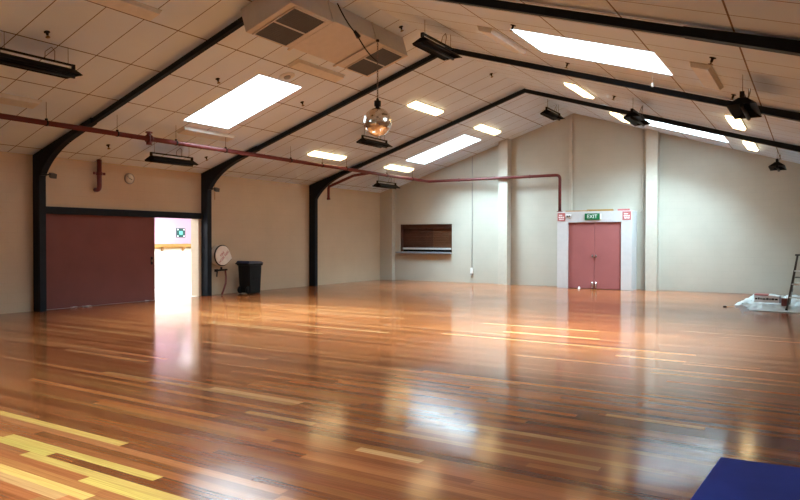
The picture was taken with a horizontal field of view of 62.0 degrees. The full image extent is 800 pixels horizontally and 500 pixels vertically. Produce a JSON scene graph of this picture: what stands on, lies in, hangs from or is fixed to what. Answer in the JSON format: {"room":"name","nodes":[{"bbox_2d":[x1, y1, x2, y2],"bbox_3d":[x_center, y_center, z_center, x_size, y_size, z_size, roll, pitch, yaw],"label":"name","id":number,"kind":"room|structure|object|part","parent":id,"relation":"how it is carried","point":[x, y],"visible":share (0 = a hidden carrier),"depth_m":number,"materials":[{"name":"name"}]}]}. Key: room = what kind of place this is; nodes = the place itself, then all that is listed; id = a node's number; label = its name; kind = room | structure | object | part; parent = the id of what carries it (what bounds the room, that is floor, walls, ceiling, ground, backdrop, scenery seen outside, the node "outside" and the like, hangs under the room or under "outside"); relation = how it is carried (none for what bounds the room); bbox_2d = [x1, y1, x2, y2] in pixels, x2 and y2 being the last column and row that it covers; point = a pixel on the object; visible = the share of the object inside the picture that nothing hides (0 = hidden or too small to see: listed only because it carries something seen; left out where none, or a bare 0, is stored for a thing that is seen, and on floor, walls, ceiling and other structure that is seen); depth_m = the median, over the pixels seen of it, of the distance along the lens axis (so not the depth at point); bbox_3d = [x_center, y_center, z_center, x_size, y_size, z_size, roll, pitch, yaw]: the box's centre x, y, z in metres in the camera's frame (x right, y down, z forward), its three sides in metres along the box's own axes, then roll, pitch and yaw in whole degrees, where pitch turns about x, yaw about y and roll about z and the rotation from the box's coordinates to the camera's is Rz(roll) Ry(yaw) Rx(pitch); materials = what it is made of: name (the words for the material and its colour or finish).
{"room":"community hall","nodes":[
{"label":"community hall","id":0,"kind":"room"},
{"bbox_2d":[50,285,194,309],"bbox_3d":[-7.089,1.298,19.650,3.600,0.059,9.390,1,1,32],"label":"floor","id":1,"kind":"structure","parent":0,"point":[161,293],"depth_m":19.84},
{"bbox_2d":[155,218,190,287],"bbox_3d":[-8.637,-0.102,20.637,0.100,2.700,9.500,1,1,32],"label":"wall","id":2,"kind":"structure","parent":0,"point":[172,266],"depth_m":22.23,"materials":[{"name":"white paint"}]},
{"bbox_2d":[155,244,190,250],"bbox_3d":[-7.701,-0.080,21.881,0.190,0.240,5.800,1,1,32],"label":"rail","id":3,"kind":"object","parent":2,"relation":"attached to","point":[162,247],"visible":0.17,"depth_m":22.16,"materials":[{"name":"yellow wood"}]},
{"bbox_2d":[155,246,184,246],"bbox_3d":[-7.688,-0.122,21.872,0.160,0.025,5.800,1,1,32],"label":"shelf","id":4,"kind":"object","parent":3,"relation":"attached to","point":[155,246],"depth_m":21.92,"materials":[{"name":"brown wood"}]},
{"bbox_2d":[176,228,184,237],"bbox_3d":[-7.406,-0.580,22.514,0.019,0.320,0.380,1,1,32],"label":"notice","id":5,"kind":"object","parent":2,"relation":"attached to","point":[180,232],"visible":1,"depth_m":22.49,"materials":[{"name":"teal paper"}]},
{"bbox_2d":[0,151,379,313],"bbox_3d":[-7.151,-0.370,16.369,0.300,3.481,25.000,1,1,32],"label":"wall","id":6,"kind":"structure","parent":0,"point":[265,221],"depth_m":19.51,"materials":[{"name":"beige paint"}]},
{"bbox_2d":[93,159,105,191],"bbox_3d":[-7.161,-1.760,15.815,0.225,0.767,0.313,1,1,32],"label":"pipe","id":7,"kind":"object","parent":6,"relation":"attached to","point":[99,173],"visible":1,"depth_m":15.75,"materials":[{"name":"red metal"}]},
{"bbox_2d":[46,214,154,309],"bbox_3d":[-7.187,0.239,16.113,0.070,2.169,2.990,1,1,32],"label":"door","id":8,"kind":"structure","parent":6,"relation":"in","point":[92,260],"depth_m":16.01,"materials":[{"name":"red paint"}]},
{"bbox_2d":[46,206,202,218],"bbox_3d":[-6.741,-0.916,16.672,0.070,0.165,4.590,1,1,32],"label":"beam","id":9,"kind":"structure","parent":6,"relation":"attached to","point":[49,209],"depth_m":16.36,"materials":[{"name":"metal"}]},
{"bbox_2d":[124,173,134,183],"bbox_3d":[-6.760,-1.784,16.648,0.045,0.280,0.280,1,1,32],"label":"wall clock","id":10,"kind":"object","parent":6,"relation":"attached to","point":[129,178],"visible":1,"depth_m":16.64,"materials":[{"name":"grey plastic"}]},
{"bbox_2d":[0,280,799,499],"bbox_3d":[-0.588,1.404,12.129,15.360,0.001,24.620,1,1,32],"label":"floor","id":11,"kind":"structure","parent":0,"point":[372,389],"depth_m":6.93,"materials":[{"name":"brown wood"}]},
{"bbox_2d":[212,245,231,294],"bbox_3d":[-5.144,0.564,19.006,0.373,1.421,0.670,1,1,32],"label":"hose reel","id":12,"kind":"object","parent":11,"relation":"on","point":[221,255],"visible":1,"depth_m":18.85,"materials":[{"name":"white plastic"}]},
{"bbox_2d":[235,261,262,293],"bbox_3d":[-4.420,0.792,19.550,0.536,0.964,0.650,1,1,32],"label":"wheelie bin","id":13,"kind":"object","parent":11,"relation":"on","point":[249,272],"visible":1,"depth_m":19.39,"materials":[{"name":"black plastic"}]},
{"bbox_3d":[-4.407,0.351,19.563,0.536,0.083,0.603,1,1,32],"label":"lid","id":14,"kind":"part","parent":13,"relation":"part of","materials":[{"name":"black plastic"}]},
{"bbox_3d":[-4.216,0.719,19.452,0.014,0.294,0.204,1,1,32],"label":"panel","id":15,"kind":"part","parent":13,"relation":"part of","materials":[{"name":"black plastic"}]},
{"bbox_2d":[33,0,799,311],"bbox_3d":[-1.473,-1.485,10.635,15.356,5.821,0.150,1,1,32],"label":"frame","id":16,"kind":"object","parent":11,"relation":"on","point":[43,159],"visible":0.99,"depth_m":11.48,"materials":[{"name":"metal"}]},
{"bbox_3d":[-7.903,-0.359,14.613,0.258,3.411,0.150,1,1,32],"label":"post","id":17,"kind":"part","parent":16,"relation":"part of","materials":[{"name":"metal"}]},
{"bbox_2d":[40,172,56,178],"bbox_3d":[-7.675,-1.632,14.550,0.149,0.136,0.304,1,1,32],"label":"floodlight","id":18,"kind":"object","parent":16,"relation":"attached to","point":[51,175],"visible":1,"depth_m":14.56,"materials":[{"name":"black metal"}]},
{"bbox_2d":[201,47,799,295],"bbox_3d":[1.013,-1.545,14.671,15.356,5.821,0.150,1,1,32],"label":"frame","id":19,"kind":"object","parent":11,"relation":"on","point":[209,177],"visible":0.84,"depth_m":15.74,"materials":[{"name":"metal"}]},
{"bbox_3d":[-5.417,-0.418,18.648,0.258,3.411,0.150,1,1,32],"label":"post","id":20,"kind":"part","parent":19,"relation":"part of","materials":[{"name":"metal"}]},
{"bbox_2d":[209,187,219,191],"bbox_3d":[-5.189,-1.692,18.586,0.149,0.136,0.304,1,1,32],"label":"floodlight","id":21,"kind":"object","parent":19,"relation":"attached to","point":[216,189],"visible":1,"depth_m":18.60,"materials":[{"name":"black metal"}]},
{"bbox_2d":[309,88,799,285],"bbox_3d":[3.486,-1.603,18.685,15.356,5.821,0.150,1,1,32],"label":"frame","id":22,"kind":"object","parent":11,"relation":"on","point":[315,189],"visible":0.97,"depth_m":19.80,"materials":[{"name":"metal"}]},
{"bbox_3d":[-2.945,-0.477,22.662,0.258,3.411,0.150,1,1,32],"label":"post","id":23,"kind":"part","parent":22,"relation":"part of","materials":[{"name":"metal"}]},
{"bbox_2d":[557,210,636,290],"bbox_3d":[6.426,0.004,21.813,2.400,2.520,0.700,1,1,32],"label":"door frame","id":24,"kind":"structure","parent":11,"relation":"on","point":[628,227],"depth_m":21.28,"materials":[{"name":"white paint"}]},
{"bbox_2d":[558,213,564,220],"bbox_3d":[5.339,-1.088,22.048,0.260,0.270,0.010,1,1,32],"label":"door sign","id":25,"kind":"object","parent":24,"relation":"attached to","point":[561,216],"visible":1,"depth_m":22.04,"materials":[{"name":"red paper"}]},
{"bbox_2d":[585,213,600,219],"bbox_3d":[6.223,-1.077,21.491,0.530,0.210,0.033,1,1,32],"label":"exit sign","id":26,"kind":"object","parent":24,"relation":"attached to","point":[588,216],"visible":1,"depth_m":21.48,"materials":[{"name":"green plastic"}]},
{"bbox_2d":[568,222,620,289],"bbox_3d":[6.277,0.181,21.546,1.702,2.149,0.105,1,1,32],"label":"door","id":27,"kind":"structure","parent":24,"relation":"attached to","point":[594,248],"depth_m":21.54,"materials":[{"name":"metal"}]},
{"bbox_2d":[588,209,613,210],"bbox_3d":[6.482,-1.285,21.583,0.830,0.065,0.120,1,1,32],"label":"plank","id":28,"kind":"object","parent":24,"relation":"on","point":[588,209],"visible":0.8,"depth_m":21.50,"materials":[{"name":"brown wood"}]},
{"bbox_2d":[622,211,630,219],"bbox_3d":[7.127,-1.081,20.947,0.260,0.270,0.010,1,1,32],"label":"door sign","id":29,"kind":"object","parent":24,"relation":"attached to","point":[626,215],"visible":1,"depth_m":20.95,"materials":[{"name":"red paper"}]},
{"bbox_3d":[7.445,0.015,21.256,0.080,2.520,0.580,1,1,32],"label":"panel","id":30,"kind":"part","parent":24,"relation":"part of","materials":[{"name":"white paint"}]},
{"bbox_2d":[690,457,799,499],"bbox_3d":[2.174,1.524,3.629,1.306,0.045,2.306,1,1,32],"label":"mat","id":31,"kind":"object","parent":11,"relation":"on","point":[729,479],"visible":1,"depth_m":4.28,"materials":[{"name":"blue plastic"}]},
{"bbox_2d":[735,294,799,312],"bbox_3d":[9.756,1.266,16.844,2.091,0.163,5.000,1,1,32],"label":"sheet","id":32,"kind":"object","parent":11,"relation":"on","point":[749,302],"visible":0.54,"depth_m":15.37,"materials":[{"name":"plastic"}]},
{"bbox_2d":[754,293,781,302],"bbox_3d":[8.674,1.135,15.711,0.550,0.185,0.380,1,1,32],"label":"box","id":33,"kind":"object","parent":32,"relation":"on","point":[758,297],"visible":0.95,"depth_m":15.59,"materials":[{"name":"white cardboard"}]},
{"bbox_3d":[8.563,1.053,15.778,0.290,0.025,0.380,1,1,32],"label":"lid","id":34,"kind":"part","parent":33,"relation":"part of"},
{"bbox_2d":[755,297,777,299],"bbox_3d":[8.559,1.141,15.568,0.465,0.047,0.004,1,1,32],"label":"print","id":35,"kind":"object","parent":33,"relation":"attached to","point":[756,298],"depth_m":15.57,"materials":[{"name":"black"}]},
{"bbox_2d":[781,298,787,305],"bbox_3d":[8.863,1.176,15.361,0.128,0.244,0.126,1,1,32],"label":"tin","id":36,"kind":"object","parent":32,"relation":"on","point":[783,300],"visible":0.88,"depth_m":15.32,"materials":[{"name":"metal"}]},
{"bbox_2d":[785,254,799,310],"bbox_3d":[9.262,0.731,15.332,0.655,1.270,1.017,1,1,32],"label":"step ladder","id":37,"kind":"object","parent":32,"relation":"on","point":[796,255],"visible":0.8,"depth_m":15.15,"materials":[{"name":"black metal"}]},
{"bbox_2d":[0,0,799,192],"bbox_3d":[-0.582,-3.244,12.046,15.360,2.435,24.600,1,1,32],"label":"ceiling","id":38,"kind":"structure","parent":0,"point":[115,52],"depth_m":13.15,"materials":[{"name":"tile"}]},
{"bbox_2d":[0,93,41,108],"bbox_3d":[-7.196,-2.703,11.782,0.290,0.145,1.600,1,1,32],"label":"ceiling light","id":39,"kind":"object","parent":38,"relation":"attached to","point":[7,99],"visible":1,"depth_m":12.10,"materials":[{"name":"white plastic"}]},
{"bbox_2d":[0,93,41,101],"bbox_3d":[-7.195,-2.721,11.781,0.300,0.021,1.600,-20,-10,30],"label":"tray","id":40,"kind":"object","parent":39,"relation":"on","point":[4,97],"depth_m":11.99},
{"bbox_2d":[0,33,81,78],"bbox_3d":[-5.720,-3.072,10.515,0.380,0.482,1.310,1,1,32],"label":"heater","id":41,"kind":"object","parent":38,"relation":"hanging from","point":[9,60],"visible":1,"depth_m":10.49,"materials":[{"name":"black metal"}]},
{"bbox_2d":[0,52,81,78],"bbox_3d":[-5.720,-2.910,10.518,0.380,0.125,1.310,1,1,32],"label":"hood","id":42,"kind":"object","parent":41,"relation":"attached to","point":[9,60],"depth_m":10.49,"materials":[{"name":"black metal"}]},
{"bbox_2d":[44,30,49,38],"bbox_3d":[-5.491,-3.352,10.367,0.087,0.115,0.102,-1,1,-43],"label":"sprinkler","id":43,"kind":"object","parent":38,"relation":"attached to","point":[46,32],"visible":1,"depth_m":10.35,"materials":[{"name":"black metal"}]},
{"bbox_2d":[88,0,161,20],"bbox_3d":[-4.324,-3.736,9.997,0.290,0.145,1.600,1,1,32],"label":"ceiling light","id":44,"kind":"object","parent":38,"relation":"attached to","point":[132,7],"visible":1,"depth_m":10.25,"materials":[{"name":"white plastic"}]},
{"bbox_2d":[130,0,161,12],"bbox_3d":[-4.324,-3.754,9.997,0.300,0.021,1.600,-20,-10,30],"label":"tray","id":45,"kind":"object","parent":44,"relation":"on","point":[133,2],"depth_m":10.34,"materials":[{"name":"white plastic"}]},
{"bbox_2d":[145,142,198,166],"bbox_3d":[-5.485,-2.308,16.043,0.380,0.482,1.310,1,1,32],"label":"heater","id":46,"kind":"object","parent":38,"relation":"hanging from","point":[157,159],"visible":0.99,"depth_m":15.91,"materials":[{"name":"metal"}]},
{"bbox_2d":[145,155,198,165],"bbox_3d":[-5.485,-2.146,16.045,0.380,0.125,1.310,1,1,32],"label":"hood","id":47,"kind":"object","parent":46,"relation":"attached to","point":[157,159],"depth_m":15.93,"materials":[{"name":"black metal"}]},
{"bbox_2d":[176,126,234,141],"bbox_3d":[-4.626,-2.764,15.953,0.290,0.145,1.600,1,1,32],"label":"ceiling light","id":48,"kind":"object","parent":38,"relation":"attached to","point":[184,130],"visible":1,"depth_m":15.82,"materials":[{"name":"white plastic"}]},
{"bbox_2d":[176,126,234,135],"bbox_3d":[-4.626,-2.782,15.953,0.300,0.021,1.600,-20,-10,30],"label":"tray","id":49,"kind":"object","parent":48,"relation":"on","point":[185,130],"depth_m":15.62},
{"bbox_2d":[182,75,301,128],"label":"window","id":50,"kind":"structure","parent":38,"relation":"attached to","point":[248,99],"depth_m":15.45,"materials":[{"name":"white glass"}]},
{"bbox_3d":[-3.618,-3.667,14.908,2.392,0.015,1.340,-20,-10,30],"label":"pane","id":51,"kind":"part","parent":50,"relation":"part of","materials":[{"name":"white glass"}]},
{"bbox_2d":[0,111,562,211],"bbox_3d":[-3.163,-2.042,18.269,18.283,1.640,5.588,-1,1,-42],"label":"pipe","id":52,"kind":"object","parent":38,"relation":"attached to","point":[148,138],"visible":1,"depth_m":16.84,"materials":[{"name":"red metal"}]},
{"bbox_2d":[279,72,294,79],"bbox_3d":[-2.378,-3.644,14.063,0.340,0.060,0.340,-20,-10,30],"label":"smoke detector","id":53,"kind":"object","parent":38,"relation":"attached to","point":[289,75],"visible":1,"depth_m":14.01,"materials":[{"name":"grey plastic"}]},
{"bbox_2d":[287,59,344,82],"bbox_3d":[-1.754,-3.797,14.169,0.290,0.145,1.600,1,1,32],"label":"ceiling light","id":54,"kind":"object","parent":38,"relation":"attached to","point":[298,64],"visible":1,"depth_m":14.04,"materials":[{"name":"white plastic"}]},
{"bbox_2d":[241,0,407,76],"bbox_3d":[-1.248,-3.990,12.410,1.124,0.728,3.620,1,1,32],"label":"air conditioning unit","id":55,"kind":"object","parent":38,"relation":"attached to","point":[318,28],"visible":1,"depth_m":11.92,"materials":[{"name":"beige metal"}]},
{"bbox_2d":[252,6,326,46],"bbox_3d":[-1.867,-3.774,11.315,0.933,0.310,0.850,1,1,32],"label":"grille","id":56,"kind":"object","parent":55,"relation":"attached to","point":[294,23],"depth_m":11.26,"materials":[{"name":"grey metal"}]},
{"bbox_3d":[-1.586,-3.793,11.822,1.090,0.024,0.060,-20,-10,30],"label":"support rail","id":57,"kind":"part","parent":55,"relation":"part of","materials":[{"name":"beige metal"}]},
{"bbox_3d":[-1.260,-4.016,12.417,1.030,0.388,1.420,-20,-10,30],"label":"panel","id":58,"kind":"part","parent":55,"relation":"part of","materials":[{"name":"beige metal"}]},
{"bbox_3d":[-0.873,-3.810,12.980,1.090,0.024,0.060,-20,-10,30],"label":"support rail","id":59,"kind":"part","parent":55,"relation":"part of","materials":[{"name":"beige metal"}]},
{"bbox_2d":[337,3,377,61],"bbox_3d":[-0.714,-3.963,12.158,0.161,0.793,1.146,1,1,37],"label":"power cable","id":60,"kind":"object","parent":55,"relation":"hanging from","point":[356,33],"visible":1,"depth_m":11.99,"materials":[{"name":"black plastic"}]},
{"bbox_2d":[344,46,404,76],"bbox_3d":[-0.514,-3.806,13.511,0.933,0.310,0.810,1,1,32],"label":"grille","id":61,"kind":"object","parent":55,"relation":"attached to","point":[365,65],"depth_m":13.46,"materials":[{"name":"grey metal"}]},
{"bbox_2d":[363,39,391,136],"bbox_3d":[-0.427,-3.081,12.681,0.544,1.836,0.544,1,1,32],"label":"ball","id":62,"kind":"object","parent":55,"relation":"hanging from","point":[377,121],"visible":1,"depth_m":12.51,"materials":[{"name":"metal"}]},
{"bbox_3d":[-0.427,-2.793,12.685,0.130,0.190,0.130,1,1,32],"label":"motor","id":63,"kind":"part","parent":62,"relation":"part of","materials":[{"name":"black ceramic"}]},
{"bbox_3d":[-0.426,-3.428,12.675,0.030,1.123,0.030,0,1,-13],"label":"chain","id":64,"kind":"part","parent":62,"relation":"part of","materials":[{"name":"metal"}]},
{"bbox_2d":[307,150,346,160],"bbox_3d":[-2.171,-2.822,19.938,0.290,0.145,1.600,1,1,32],"label":"ceiling light","id":65,"kind":"object","parent":38,"relation":"attached to","point":[315,153],"visible":1,"depth_m":19.81,"materials":[{"name":"white plastic"}]},
{"bbox_2d":[307,150,346,156],"bbox_3d":[-2.171,-2.841,19.937,0.300,0.021,1.600,-20,-10,30],"label":"tray","id":66,"kind":"object","parent":65,"relation":"on","point":[315,153],"depth_m":19.62,"materials":[{"name":"white plastic"}]},
{"bbox_2d":[356,128,391,147],"bbox_3d":[-0.711,-3.174,18.762,0.380,0.482,1.310,1,1,32],"label":"heater","id":67,"kind":"object","parent":38,"relation":"hanging from","point":[364,141],"visible":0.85,"depth_m":18.64,"materials":[{"name":"metal"}]},
{"bbox_2d":[356,138,391,147],"bbox_3d":[-0.711,-3.013,18.765,0.380,0.125,1.310,1,1,32],"label":"hood","id":68,"kind":"object","parent":67,"relation":"attached to","point":[364,141],"depth_m":18.70,"materials":[{"name":"black metal"}]},
{"bbox_2d":[373,177,399,188],"bbox_3d":[-0.481,-2.464,23.917,0.380,0.482,1.310,1,1,32],"label":"heater","id":69,"kind":"object","parent":38,"relation":"hanging from","point":[381,185],"visible":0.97,"depth_m":23.75,"materials":[{"name":"metal"}]},
{"bbox_2d":[373,183,399,188],"bbox_3d":[-0.481,-2.302,23.920,0.380,0.125,1.310,1,1,32],"label":"hood","id":70,"kind":"object","parent":69,"relation":"attached to","point":[381,185],"depth_m":23.75,"materials":[{"name":"black metal"}]},
{"bbox_2d":[384,164,413,171],"bbox_3d":[-0.027,-2.873,23.420,0.290,0.145,1.600,1,1,32],"label":"ceiling light","id":71,"kind":"object","parent":38,"relation":"attached to","point":[390,166],"visible":1,"depth_m":23.27,"materials":[{"name":"white plastic"}]},
{"bbox_2d":[406,100,443,115],"bbox_3d":[0.700,-3.856,18.154,0.290,0.145,1.600,1,1,32],"label":"ceiling light","id":72,"kind":"object","parent":38,"relation":"attached to","point":[415,104],"visible":1,"depth_m":18.00,"materials":[{"name":"white plastic"}]},
{"bbox_2d":[412,32,461,60],"bbox_3d":[0.721,-3.963,12.584,0.380,0.482,1.310,1,1,32],"label":"heater","id":73,"kind":"object","parent":38,"relation":"hanging from","point":[423,43],"visible":1,"depth_m":12.59,"materials":[{"name":"metal"}]},
{"bbox_2d":[406,134,479,163],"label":"window","id":74,"kind":"structure","parent":38,"relation":"attached to","point":[462,141],"depth_m":23.40,"materials":[{"name":"white glass"}]},
{"bbox_2d":[473,123,500,134],"bbox_3d":[2.845,-3.907,21.636,0.290,0.145,1.600,1,1,32],"label":"ceiling light","id":75,"kind":"object","parent":38,"relation":"attached to","point":[481,127],"visible":1,"depth_m":21.49,"materials":[{"name":"white plastic"}]},
{"bbox_2d":[477,26,526,53],"bbox_3d":[1.850,-3.753,11.950,0.290,0.145,1.600,1,1,32],"label":"ceiling light","id":76,"kind":"object","parent":38,"relation":"attached to","point":[491,33],"visible":1,"depth_m":11.75,"materials":[{"name":"white plastic"}]},
{"bbox_2d":[540,99,564,120],"bbox_3d":[4.724,-4.329,20.566,0.380,0.482,1.310,1,1,32],"label":"heater","id":77,"kind":"object","parent":38,"relation":"hanging from","point":[547,113],"visible":1,"depth_m":20.54,"materials":[{"name":"metal"}]},
{"bbox_2d":[540,110,564,120],"bbox_3d":[4.724,-4.168,20.569,0.380,0.125,1.310,1,1,32],"label":"hood","id":78,"kind":"object","parent":77,"relation":"attached to","point":[549,114],"depth_m":20.59,"materials":[{"name":"black metal"}]},
{"bbox_2d":[564,82,594,98],"bbox_3d":[4.305,-3.812,15.934,0.290,0.145,1.600,1,1,32],"label":"ceiling light","id":79,"kind":"object","parent":38,"relation":"attached to","point":[574,87],"visible":1,"depth_m":15.71,"materials":[{"name":"white plastic"}]},
{"bbox_2d":[509,28,673,75],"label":"window","id":80,"kind":"structure","parent":38,"relation":"attached to","point":[613,55],"depth_m":11.58,"materials":[{"name":"white glass"}]},
{"bbox_2d":[609,111,628,122],"bbox_3d":[6.449,-3.863,19.416,0.290,0.145,1.600,1,1,32],"label":"ceiling light","id":81,"kind":"object","parent":38,"relation":"attached to","point":[619,116],"visible":0.73,"depth_m":18.95,"materials":[{"name":"white plastic"}]},
{"bbox_2d":[623,107,651,126],"bbox_3d":[5.467,-3.165,15.310,0.380,0.482,1.310,1,1,32],"label":"heater","id":82,"kind":"object","parent":38,"relation":"hanging from","point":[634,118],"visible":1,"depth_m":15.34,"materials":[{"name":"metal"}]},
{"bbox_2d":[645,119,728,142],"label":"window","id":83,"kind":"structure","parent":38,"relation":"attached to","point":[654,123],"depth_m":19.15,"materials":[{"name":"white glass"}]},
{"bbox_2d":[689,61,723,89],"bbox_3d":[4.709,-2.653,10.205,0.290,0.145,1.600,1,1,32],"label":"ceiling light","id":84,"kind":"object","parent":38,"relation":"attached to","point":[706,74],"visible":0.99,"depth_m":9.96,"materials":[{"name":"white plastic"}]},
{"bbox_2d":[708,57,715,64],"bbox_3d":[4.210,-2.549,8.989,0.087,0.115,0.102,-1,1,-43],"label":"sprinkler","id":85,"kind":"object","parent":38,"relation":"attached to","point":[712,58],"visible":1,"depth_m":8.97,"materials":[{"name":"black metal"}]},
{"bbox_2d":[725,114,746,130],"bbox_3d":[7.163,-2.712,14.190,0.290,0.145,1.600,1,1,32],"label":"ceiling light","id":86,"kind":"object","parent":38,"relation":"attached to","point":[739,124],"visible":0.87,"depth_m":14.02,"materials":[{"name":"white plastic"}]},
{"bbox_2d":[727,74,761,120],"bbox_3d":[5.154,-2.267,9.937,0.380,0.482,1.310,1,1,32],"label":"heater","id":87,"kind":"object","parent":38,"relation":"hanging from","point":[743,107],"visible":1,"depth_m":9.93,"materials":[{"name":"metal"}]},
{"bbox_2d":[727,97,761,119],"bbox_3d":[5.153,-2.106,9.939,0.380,0.125,1.310,1,1,32],"label":"hood","id":88,"kind":"object","parent":87,"relation":"attached to","point":[742,107],"depth_m":9.97,"materials":[{"name":"black metal"}]},
{"bbox_2d":[742,140,758,150],"bbox_3d":[9.308,-2.763,17.672,0.290,0.145,1.600,1,1,32],"label":"ceiling light","id":89,"kind":"object","parent":38,"relation":"attached to","point":[749,145],"visible":0.84,"depth_m":17.36,"materials":[{"name":"white plastic"}]},
{"bbox_2d":[768,149,786,171],"bbox_3d":[9.906,-2.346,17.462,0.380,0.482,1.310,1,1,32],"label":"heater","id":90,"kind":"object","parent":38,"relation":"hanging from","point":[777,165],"visible":1,"depth_m":17.44,"materials":[{"name":"metal"}]},
{"bbox_2d":[768,162,786,170],"bbox_3d":[9.906,-2.184,17.465,0.380,0.125,1.310,1,1,32],"label":"hood","id":91,"kind":"object","parent":90,"relation":"attached to","point":[778,166],"depth_m":17.46,"materials":[{"name":"black metal"}]},
{"bbox_2d":[395,113,799,295],"bbox_3d":[5.956,-1.660,22.695,15.360,5.916,0.350,1,1,32],"label":"wall","id":92,"kind":"structure","parent":0,"point":[729,223],"depth_m":21.67,"materials":[{"name":"white paint"}]},
{"bbox_2d":[380,189,394,279],"bbox_3d":[-0.493,-0.630,26.347,0.570,3.610,0.220,1,1,32],"label":"pier","id":93,"kind":"object","parent":92,"relation":"attached to","point":[387,198],"visible":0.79,"depth_m":26.23,"materials":[{"name":"beige paint"}]},
{"bbox_2d":[395,224,451,253],"bbox_3d":[0.971,-0.426,25.686,2.400,1.130,0.505,1,1,32],"label":"window","id":94,"kind":"structure","parent":92,"relation":"in","point":[415,238],"depth_m":25.73,"materials":[{"name":"wood"}]},
{"bbox_2d":[404,228,432,247],"bbox_3d":[0.700,-0.537,25.987,1.380,0.920,0.035,1,1,32],"label":"shutter","id":95,"kind":"object","parent":94,"relation":"attached to","point":[413,237],"depth_m":25.95,"materials":[{"name":"brown wood"}]},
{"bbox_2d":[395,251,451,253],"bbox_3d":[0.966,0.099,25.689,2.400,0.060,0.490,1,1,32],"label":"countertop","id":96,"kind":"structure","parent":94,"relation":"on","point":[396,251],"depth_m":25.36,"materials":[{"name":"white laminate"}]},
{"bbox_3d":[1.050,-0.051,25.708,2.180,0.070,0.095,1,1,32],"label":"rail","id":97,"kind":"part","parent":94,"relation":"part of","materials":[{"name":"metal"}]},
{"bbox_2d":[433,228,450,247],"bbox_3d":[1.671,-0.525,25.390,0.900,0.920,0.033,1,1,32],"label":"shutter","id":98,"kind":"object","parent":94,"relation":"attached to","point":[441,236],"depth_m":25.42,"materials":[{"name":"brown wood"}]},
{"bbox_2d":[472,156,472,202],"bbox_3d":[2.654,-1.396,24.509,0.044,4.094,0.030,1,1,32],"label":"conduit","id":99,"kind":"object","parent":92,"relation":"attached to","point":[472,156],"visible":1,"depth_m":24.48,"materials":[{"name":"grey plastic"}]},
{"bbox_2d":[498,138,510,284],"bbox_3d":[3.717,-1.349,23.662,0.340,5.154,0.360,1,1,32],"label":"pier","id":100,"kind":"object","parent":92,"relation":"attached to","point":[504,150],"visible":1,"depth_m":23.52,"materials":[{"name":"white paint"}]},
{"bbox_2d":[569,115,572,210],"bbox_3d":[5.783,-2.915,22.541,0.100,3.291,0.060,1,1,32],"label":"conduit","id":101,"kind":"object","parent":92,"relation":"attached to","point":[571,116],"visible":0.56,"depth_m":22.52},
{"bbox_2d":[640,129,643,211],"bbox_3d":[7.749,-2.533,21.339,0.113,2.652,0.055,1,1,32],"label":"conduit","id":102,"kind":"object","parent":92,"relation":"attached to","point":[642,189],"visible":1,"depth_m":21.30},
{"bbox_2d":[645,129,659,290],"bbox_3d":[7.974,-1.269,21.041,0.340,5.097,0.360,1,1,32],"label":"pier","id":103,"kind":"object","parent":92,"relation":"attached to","point":[652,136],"visible":1,"depth_m":20.89,"materials":[{"name":"white paint"}]}
]}

